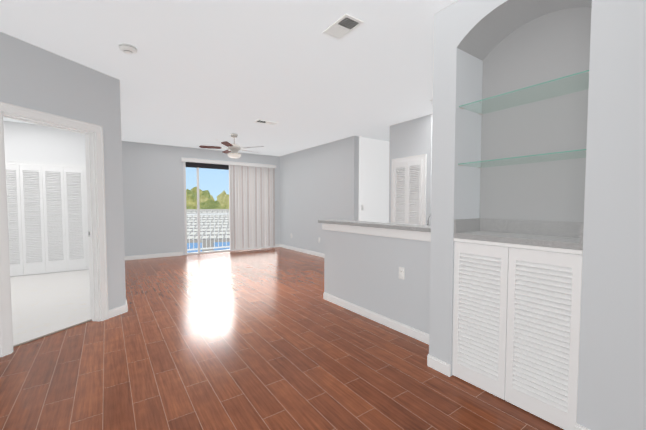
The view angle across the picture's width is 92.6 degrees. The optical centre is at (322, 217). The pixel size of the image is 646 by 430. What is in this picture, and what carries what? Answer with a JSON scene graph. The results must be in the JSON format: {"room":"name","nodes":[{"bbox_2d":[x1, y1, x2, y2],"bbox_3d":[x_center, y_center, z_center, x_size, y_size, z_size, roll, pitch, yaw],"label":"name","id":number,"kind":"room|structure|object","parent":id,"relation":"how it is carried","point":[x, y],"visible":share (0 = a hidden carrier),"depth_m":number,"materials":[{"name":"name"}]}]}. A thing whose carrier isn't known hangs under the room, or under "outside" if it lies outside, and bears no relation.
{"room":"empty living room","nodes":[
{"label":"empty living room","id":0,"kind":"room"},
{"bbox_2d":[3,121,86,276],"bbox_3d":[-6.202,-0.295,5.013,4.480,2.740,0.120,-2,3,-35],"label":"wall","id":1,"kind":"structure","parent":0,"point":[31,142],"depth_m":5.64,"materials":[{"name":"white paint"}]},
{"bbox_2d":[5,164,86,275],"bbox_3d":[-5.130,0.036,5.678,1.194,1.960,0.036,-2,3,-35],"label":"closet doors","id":2,"kind":"structure","parent":1,"relation":"in","point":[31,218],"depth_m":5.68,"materials":[{"name":"white wood"}]},
{"bbox_2d":[5,160,88,269],"bbox_3d":[-5.136,0.016,5.686,1.330,2.060,0.024,-2,3,-35],"label":"trim","id":3,"kind":"structure","parent":1,"relation":"attached to","point":[56,165],"depth_m":5.95,"materials":[{"name":"white wood"}]},
{"bbox_2d":[10,270,90,345],"bbox_3d":[-4.686,1.156,2.904,4.489,0.001,5.171,-2,3,-35],"label":"floor","id":4,"kind":"structure","parent":0,"point":[44,304],"depth_m":4.04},
{"bbox_2d":[0,32,125,309],"bbox_3d":[-2.972,-0.169,2.066,0.125,2.740,3.400,1,3,19],"label":"wall","id":5,"kind":"structure","parent":0,"point":[33,77],"depth_m":3.21,"materials":[{"name":"white paint"}]},
{"bbox_2d":[0,102,108,356],"bbox_3d":[-2.639,0.087,3.027,0.150,2.147,0.924,1,3,19],"label":"door frame","id":6,"kind":"structure","parent":5,"relation":"attached to","point":[94,150],"depth_m":3.33,"materials":[{"name":"white wood"}]},
{"bbox_2d":[108,305,126,317],"bbox_3d":[-2.397,1.092,3.600,0.014,0.088,0.232,1,3,19],"label":"baseboard","id":7,"kind":"structure","parent":5,"relation":"attached to","point":[117,311],"depth_m":3.60,"materials":[{"name":"white wood"}]},
{"bbox_2d":[120,105,125,290],"bbox_3d":[-3.593,-0.308,5.298,0.120,2.740,4.070,-2,3,-35],"label":"wall","id":8,"kind":"structure","parent":0,"point":[123,213],"depth_m":3.68,"materials":[{"name":"white paint"}]},
{"bbox_2d":[122,141,279,255],"bbox_3d":[-3.722,-0.415,7.814,12.000,2.740,0.200,-2,3,-35],"label":"wall","id":9,"kind":"structure","parent":0,"point":[153,198],"depth_m":7.50,"materials":[{"name":"white paint"}]},
{"bbox_2d":[125,252,182,259],"bbox_3d":[-4.135,0.927,7.449,1.400,0.088,0.014,-2,3,-35],"label":"baseboard","id":10,"kind":"structure","parent":9,"relation":"attached to","point":[153,256],"depth_m":7.47,"materials":[{"name":"white wood"}]},
{"bbox_2d":[184,162,271,254],"bbox_3d":[-2.549,-0.264,8.595,2.450,2.370,0.100,-2,3,-35],"label":"sliding door","id":11,"kind":"structure","parent":9,"relation":"in","point":[197,166],"depth_m":8.08,"materials":[{"name":"white metal"}]},
{"bbox_2d":[181,158,275,167],"bbox_3d":[-2.478,-1.488,8.466,2.580,0.083,0.083,-2,3,-35],"label":"valance","id":12,"kind":"object","parent":9,"relation":"attached to","point":[223,162],"visible":1,"depth_m":8.33,"materials":[{"name":"white"}]},
{"bbox_2d":[229,165,274,249],"bbox_3d":[-2.007,-0.298,8.852,1.352,2.326,0.062,-2,3,-35],"label":"window blind slats","id":13,"kind":"object","parent":12,"relation":"hanging from","point":[252,206],"visible":1,"depth_m":8.83,"materials":[{"name":"fabric"}]},
{"bbox_2d":[0,0,457,155],"bbox_3d":[-0.778,-1.655,3.562,12.000,0.100,10.450,-2,3,-35],"label":"ceiling","id":14,"kind":"structure","parent":0,"point":[193,73],"depth_m":3.16,"materials":[{"name":"white paint"}]},
{"bbox_2d":[119,43,136,53],"bbox_3d":[-1.800,-1.550,2.854,0.145,0.045,0.145,-2,3,-35],"label":"smoke detector","id":15,"kind":"object","parent":14,"relation":"attached to","point":[127,48],"visible":1,"depth_m":2.82,"materials":[{"name":"white plastic"}]},
{"bbox_2d":[199,133,263,158],"bbox_3d":[-1.867,-1.469,6.429,1.300,0.514,1.243,-2,3,-35],"label":"fan","id":16,"kind":"object","parent":14,"relation":"hanging from","point":[234,149],"visible":1,"depth_m":6.30,"materials":[{"name":"white metal"}]},
{"bbox_2d":[254,119,278,125],"bbox_3d":[-0.998,-1.678,5.442,0.400,0.012,0.190,-2,3,-35],"label":"ceiling vent","id":17,"kind":"object","parent":14,"relation":"in","point":[265,122],"visible":0.98,"depth_m":5.43,"materials":[{"name":"white plastic"}]},
{"bbox_2d":[322,13,363,39],"bbox_3d":[0.162,-1.553,2.521,0.190,0.012,0.310,-2,3,-35],"label":"ceiling vent","id":18,"kind":"object","parent":14,"relation":"in","point":[343,26],"visible":1,"depth_m":2.51,"materials":[{"name":"white plastic"}]},
{"bbox_2d":[0,247,563,429],"bbox_3d":[-0.778,1.183,3.683,12.000,0.100,10.450,-2,3,-35],"label":"floor","id":19,"kind":"structure","parent":0,"point":[270,338],"depth_m":2.46,"materials":[{"name":"brown wood"}]},
{"bbox_2d":[13,319,91,346],"bbox_3d":[-2.700,1.153,3.093,0.016,0.011,0.742,1,3,19],"label":"threshold strip","id":20,"kind":"object","parent":19,"relation":"on","point":[52,333],"visible":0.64,"depth_m":3.07,"materials":[{"name":"beige wood"}]},
{"bbox_3d":[1.343,0.691,2.106,0.308,1.018,0.752,-2,3,-35],"label":"niche","id":21,"kind":"object","parent":19,"relation":"on","visible":0},
{"bbox_2d":[452,242,582,429],"bbox_3d":[1.198,0.691,2.004,0.036,1.003,0.748,-2,3,-35],"label":"doors","id":22,"kind":"structure","parent":21,"relation":"attached to","point":[516,324],"depth_m":1.93,"materials":[{"name":"white wood"}]},
{"bbox_2d":[454,218,583,254],"bbox_3d":[1.324,0.101,2.067,0.356,0.160,0.752,-2,3,-35],"label":"countertop","id":23,"kind":"structure","parent":21,"relation":"on","point":[561,236],"depth_m":2.07,"materials":[{"name":"stone"}]},
{"bbox_2d":[279,136,358,253],"bbox_3d":[-0.274,-0.424,8.009,0.130,2.740,3.440,-2,3,-35],"label":"wall","id":24,"kind":"structure","parent":0,"point":[319,182],"depth_m":7.73,"materials":[{"name":"white paint"}]},
{"bbox_2d":[280,244,323,257],"bbox_3d":[-0.334,0.903,8.024,0.014,0.088,3.440,-2,3,-35],"label":"baseboard","id":25,"kind":"structure","parent":24,"relation":"attached to","point":[303,251],"depth_m":8.28,"materials":[{"name":"white wood"}]},
{"bbox_2d":[359,136,388,222],"bbox_3d":[1.960,-0.404,7.550,3.000,2.740,0.120,-2,3,-35],"label":"wall","id":26,"kind":"structure","parent":0,"point":[374,177],"depth_m":6.88,"materials":[{"name":"white paint"}]},
{"bbox_2d":[324,229,430,333],"bbox_3d":[0.617,0.624,3.463,0.120,1.036,1.913,-2,3,-35],"label":"wall","id":27,"kind":"structure","parent":0,"point":[361,270],"depth_m":3.34,"materials":[{"name":"white paint"}]},
{"bbox_2d":[318,219,430,241],"bbox_3d":[0.622,0.123,3.491,0.295,0.125,1.988,-2,3,-35],"label":"countertop","id":28,"kind":"structure","parent":27,"relation":"on","point":[412,231],"depth_m":3.29,"materials":[{"name":"stone"}]},
{"bbox_2d":[323,292,428,343],"bbox_3d":[0.561,1.099,3.445,0.014,0.088,1.913,-2,3,-35],"label":"baseboard","id":29,"kind":"structure","parent":27,"relation":"attached to","point":[403,329],"depth_m":3.33,"materials":[{"name":"white wood"}]},
{"bbox_2d":[399,267,404,278],"bbox_3d":[0.789,0.557,3.100,0.010,0.115,0.070,-2,3,-35],"label":"outlet","id":30,"kind":"object","parent":27,"relation":"attached to","point":[401,273],"visible":1,"depth_m":3.10,"materials":[{"name":"white plastic"}]},
{"bbox_2d":[389,114,432,224],"bbox_3d":[2.106,-0.330,5.821,1.510,2.740,0.900,-2,3,-35],"label":"wall block","id":31,"kind":"object","parent":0,"point":[412,137],"visible":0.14,"depth_m":5.26,"materials":[{"name":"white paint"}]},
{"bbox_2d":[391,154,426,224],"bbox_3d":[1.477,0.004,5.394,0.024,2.110,0.730,-2,3,-35],"label":"door frame","id":32,"kind":"structure","parent":31,"relation":"attached to","point":[424,158],"depth_m":5.13,"materials":[{"name":"white wood"}]},
{"bbox_2d":[394,159,422,224],"bbox_3d":[1.468,0.029,5.388,0.036,2.020,0.594,-2,3,-35],"label":"doors","id":33,"kind":"structure","parent":32,"relation":"attached to","point":[407,192],"depth_m":5.34,"materials":[{"name":"white wood"}]},
{"bbox_2d":[429,0,645,429],"bbox_3d":[1.994,-0.132,1.206,0.480,2.740,3.305,-2,3,-35],"label":"wall","id":34,"kind":"structure","parent":0,"point":[483,49],"depth_m":1.99,"materials":[{"name":"white paint"}]},
{"bbox_2d":[428,355,450,376],"bbox_3d":[0.897,1.144,2.393,0.014,0.088,0.193,-2,3,-35],"label":"baseboard","id":35,"kind":"structure","parent":34,"relation":"attached to","point":[439,365],"depth_m":2.38,"materials":[{"name":"white wood"}]},
{"bbox_2d":[458,149,585,167],"bbox_3d":[1.338,-0.382,2.056,0.318,0.014,0.748,-2,3,-35],"label":"glass shelf","id":36,"kind":"object","parent":34,"relation":"attached to","point":[525,157],"visible":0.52,"depth_m":1.99,"materials":[{"name":"teal"}]},
{"bbox_2d":[459,70,588,114],"bbox_3d":[1.338,-0.799,2.038,0.318,0.014,0.748,-2,3,-35],"label":"glass shelf","id":37,"kind":"object","parent":34,"relation":"attached to","point":[514,93],"visible":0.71,"depth_m":1.98,"materials":[{"name":"teal"}]},
{"bbox_2d":[575,423,589,429],"bbox_3d":[2.035,1.214,0.773,0.014,0.088,2.256,-2,3,-35],"label":"baseboard","id":38,"kind":"structure","parent":34,"relation":"attached to","point":[578,427],"depth_m":1.68,"materials":[{"name":"white wood"}]},
{"label":"outside","id":39,"kind":"structure","parent":0,"visible":0},
{"bbox_3d":[-26.323,5.729,62.268,150.000,0.200,109.500,-2,3,-35],"label":"ground","id":40,"kind":"structure","parent":39,"visible":0},
{"bbox_2d":[186,187,228,208],"bbox_3d":[-10.282,1.079,38.981,19.637,11.086,7.827,-1,3,-12],"label":"tree","id":41,"kind":"object","parent":40,"relation":"on","point":[206,199],"depth_m":35.73,"materials":[{"name":"green plant"}]},
{"bbox_2d":[186,209,229,252],"bbox_3d":[-6.287,3.396,22.105,28.000,7.900,10.200,-1,3,-13],"label":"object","id":42,"kind":"structure","parent":40,"relation":"on","point":[207,219],"depth_m":19.22,"materials":[{"name":"tile"}]},
{"bbox_3d":[-2.738,1.040,8.825,6.500,0.245,0.219,-2,3,-35],"label":"balcony slab","id":43,"kind":"object","parent":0,"visible":0},
{"bbox_2d":[186,213,229,250],"bbox_3d":[-2.755,0.357,8.819,6.500,0.990,0.050,-2,3,-35],"label":"railing","id":44,"kind":"object","parent":43,"relation":"on","point":[214,247],"depth_m":8.56,"materials":[{"name":"white metal"}]}
]}

